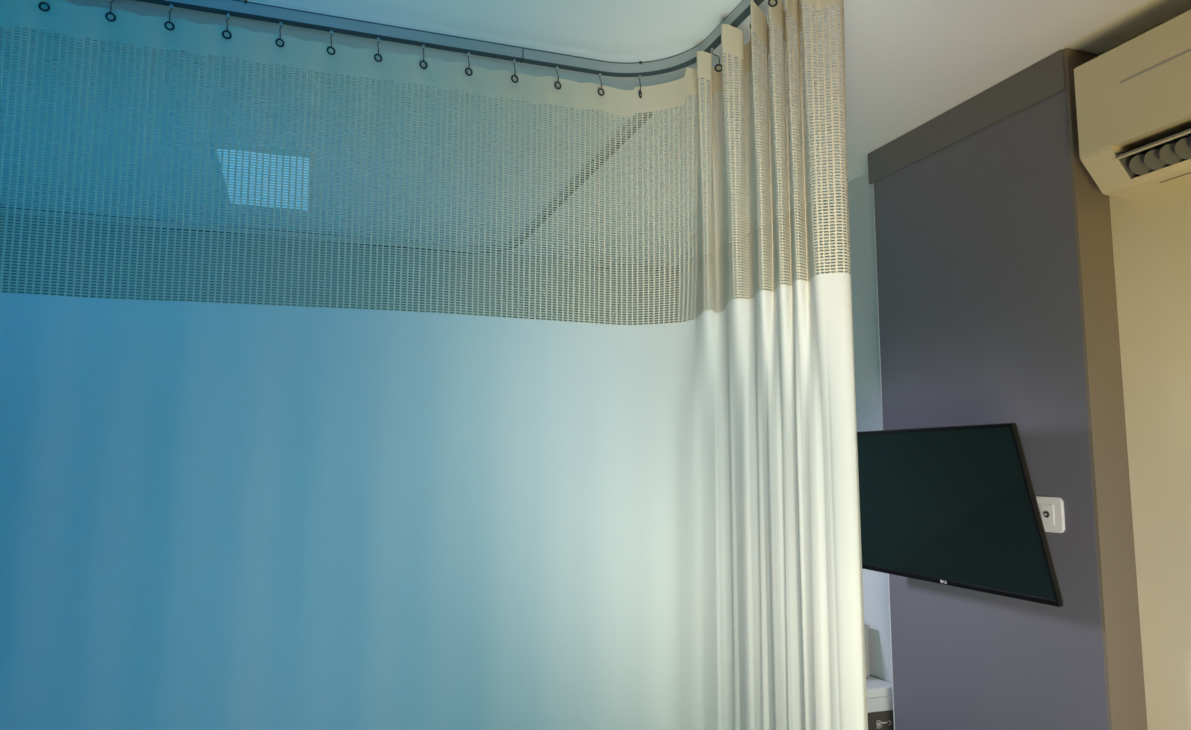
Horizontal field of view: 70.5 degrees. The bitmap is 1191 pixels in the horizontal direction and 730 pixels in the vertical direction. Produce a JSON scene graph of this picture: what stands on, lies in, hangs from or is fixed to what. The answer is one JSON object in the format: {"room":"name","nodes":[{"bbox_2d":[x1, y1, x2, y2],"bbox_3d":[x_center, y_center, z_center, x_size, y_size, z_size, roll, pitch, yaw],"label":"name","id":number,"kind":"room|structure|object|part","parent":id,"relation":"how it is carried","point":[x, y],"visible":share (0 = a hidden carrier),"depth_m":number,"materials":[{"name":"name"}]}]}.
{"room":"hospital room","nodes":[
{"label":"hospital room","id":0,"kind":"room"},
{"bbox_2d":[0,215,680,324],"bbox_3d":[-1.764,0.651,4.455,5.045,2.730,0.100,2,-7,-19],"label":"wall","id":1,"kind":"structure","parent":0,"point":[0,215],"depth_m":4.64,"materials":[{"name":"grey paint"}]},
{"bbox_2d":[0,0,1190,267],"bbox_3d":[-0.875,-1.036,2.094,5.045,0.080,5.480,2,-7,-19],"label":"ceiling","id":2,"kind":"structure","parent":0,"point":[908,63],"depth_m":2.72,"materials":[{"name":"paint"}]},
{"bbox_2d":[213,141,312,211],"bbox_3d":[-1.429,-0.802,3.669,0.364,0.021,0.774,2,-7,-19],"label":"recessed light","id":3,"kind":"object","parent":2,"relation":"in","point":[213,141],"visible":0.27,"depth_m":3.58,"materials":[{"name":"white plastic"}]},
{"bbox_2d":[0,112,651,252],"bbox_3d":[-1.434,-0.818,3.473,2.712,0.038,2.142,2,-7,-19],"label":"track","id":4,"kind":"object","parent":2,"relation":"attached to","point":[649,112],"visible":0.37,"depth_m":4.32,"materials":[{"name":"metal"}]},
{"bbox_2d":[134,0,763,76],"bbox_3d":[-0.557,-1.107,0.962,2.697,0.041,2.762,2,-7,-19],"label":"track","id":5,"kind":"object","parent":2,"relation":"attached to","point":[236,8],"visible":0.91,"depth_m":2.41,"materials":[{"name":"metal"}]},
{"bbox_2d":[169,4,172,21],"bbox_3d":[-1.109,-0.917,2.200,0.008,0.054,0.019,2,-7,-19],"label":"curtain hook","id":6,"kind":"object","parent":5,"relation":"hanging from","point":[171,5],"visible":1,"depth_m":2.20,"materials":[{"name":"metal"}]},
{"bbox_2d":[226,13,229,30],"bbox_3d":[-0.979,-0.912,2.245,0.008,0.054,0.019,2,-7,-19],"label":"curtain hook","id":7,"kind":"object","parent":5,"relation":"hanging from","point":[228,14],"visible":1,"depth_m":2.25,"materials":[{"name":"metal"}]},
{"bbox_2d":[279,22,282,38],"bbox_3d":[-0.855,-0.907,2.288,0.008,0.054,0.019,2,-7,-19],"label":"curtain hook","id":8,"kind":"object","parent":5,"relation":"hanging from","point":[280,23],"visible":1,"depth_m":2.29,"materials":[{"name":"metal"}]},
{"bbox_2d":[710,48,719,63],"bbox_3d":[0.346,-0.893,2.437,0.027,0.050,0.010,-1,-7,7],"label":"curtain hook","id":9,"kind":"object","parent":5,"relation":"hanging from","point":[711,49],"visible":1,"depth_m":2.44,"materials":[{"name":"metal"}]},
{"bbox_3d":[-0.730,-0.902,2.331,0.008,0.054,0.019,2,-7,-19],"label":"curtain hook","id":10,"kind":"object","parent":5,"relation":"hanging from","visible":0},
{"bbox_2d":[0,0,867,729],"bbox_3d":[-0.812,0.276,2.096,2.798,2.433,0.646,0,-7,-4],"label":"privacy curtain","id":11,"kind":"object","parent":10,"relation":"hanging from","point":[214,515],"visible":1,"depth_m":2.20,"materials":[{"name":"beige fabric"}]},
{"bbox_3d":[-0.812,-0.503,2.186,2.793,0.700,0.646,0,-7,-4],"label":"net panel","id":12,"kind":"part","parent":11,"relation":"part of","materials":[{"name":"beige fabric"}]},
{"bbox_3d":[-0.812,0.650,2.048,2.798,1.679,0.628,0,-7,-4],"label":"cloth panel","id":13,"kind":"part","parent":11,"relation":"part of","materials":[{"name":"white"}]},
{"bbox_2d":[680,8,1190,729],"bbox_3d":[1.475,0.448,2.697,0.100,2.730,5.380,2,-7,-19],"label":"wall","id":14,"kind":"structure","parent":0,"point":[1151,231],"depth_m":2.36,"materials":[{"name":"beige paint"}]},
{"bbox_2d":[868,48,1147,729],"bbox_3d":[1.309,0.462,2.812,0.138,2.729,0.928,2,-7,-19],"label":"wall panel","id":15,"kind":"object","parent":14,"relation":"attached to","point":[997,300],"visible":0.88,"depth_m":2.64,"materials":[{"name":"grey laminate"}]},
{"bbox_3d":[1.165,0.572,3.225,0.130,2.605,0.005,2,-7,-19],"label":"edge trim","id":16,"kind":"part","parent":15,"relation":"part of","materials":[{"name":"white laminate"}]},
{"bbox_2d":[1036,496,1064,532],"bbox_3d":[1.341,0.444,2.506,0.020,0.104,0.108,2,-7,-19],"label":"wall socket","id":17,"kind":"object","parent":15,"relation":"attached to","point":[1051,509],"visible":0.82,"depth_m":2.49,"materials":[{"name":"white plastic"}]},
{"bbox_3d":[1.159,0.463,2.787,0.178,0.240,0.160,2,-7,-19],"label":"wall bracket","id":18,"kind":"object","parent":15,"relation":"attached to","visible":0},
{"bbox_2d":[857,423,1062,606],"bbox_3d":[1.061,0.450,2.682,0.161,0.491,0.880,2,-7,-18],"label":"television","id":19,"kind":"object","parent":18,"relation":"attached to","point":[956,506],"visible":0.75,"depth_m":2.54,"materials":[{"name":"black plastic"}]},
{"bbox_2d":[1074,9,1190,197],"bbox_3d":[1.609,-0.720,2.021,0.180,0.373,0.890,2,-7,-19],"label":"air conditioner","id":20,"kind":"object","parent":14,"relation":"attached to","point":[1133,99],"visible":1,"depth_m":2.26,"materials":[{"name":"beige plastic"}]},
{"bbox_3d":[-0.610,1.668,1.021,5.045,0.080,7.080,2,-7,-19],"label":"floor","id":21,"kind":"structure","parent":0,"visible":0},
{"bbox_3d":[0.956,1.690,3.299,0.380,0.400,0.400,2,-7,-19],"label":"side table","id":22,"kind":"object","parent":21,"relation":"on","visible":0},
{"bbox_2d":[868,710,893,729],"bbox_3d":[0.996,1.414,3.315,0.297,0.153,0.256,2,-7,-19],"label":"carton","id":23,"kind":"object","parent":22,"relation":"on","point":[881,720],"visible":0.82,"depth_m":3.22,"materials":[{"name":"cardboard"}]},
{"bbox_2d":[866,676,892,712],"bbox_3d":[0.996,1.294,3.328,0.307,0.086,0.270,2,-7,-19],"label":"lidded box","id":24,"kind":"object","parent":23,"relation":"on","point":[879,692],"visible":0.12,"depth_m":3.23,"materials":[{"name":"white plastic"}]},
{"bbox_2d":[864,624,869,676],"bbox_3d":[0.971,1.155,3.403,0.261,0.205,0.106,2,-7,-19],"label":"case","id":25,"kind":"object","parent":24,"relation":"on","point":[866,627],"visible":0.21,"depth_m":3.39,"materials":[{"name":"plastic"}]},
{"bbox_3d":[0.996,1.268,3.332,0.296,0.034,0.252,2,-7,-19],"label":"lid","id":26,"kind":"part","parent":24,"relation":"part of","materials":[{"name":"white plastic"}]},
{"bbox_3d":[0.996,1.288,3.328,0.307,0.007,0.270,2,-7,-19],"label":"lid","id":27,"kind":"part","parent":24,"relation":"part of","materials":[{"name":"white plastic"}]}
]}

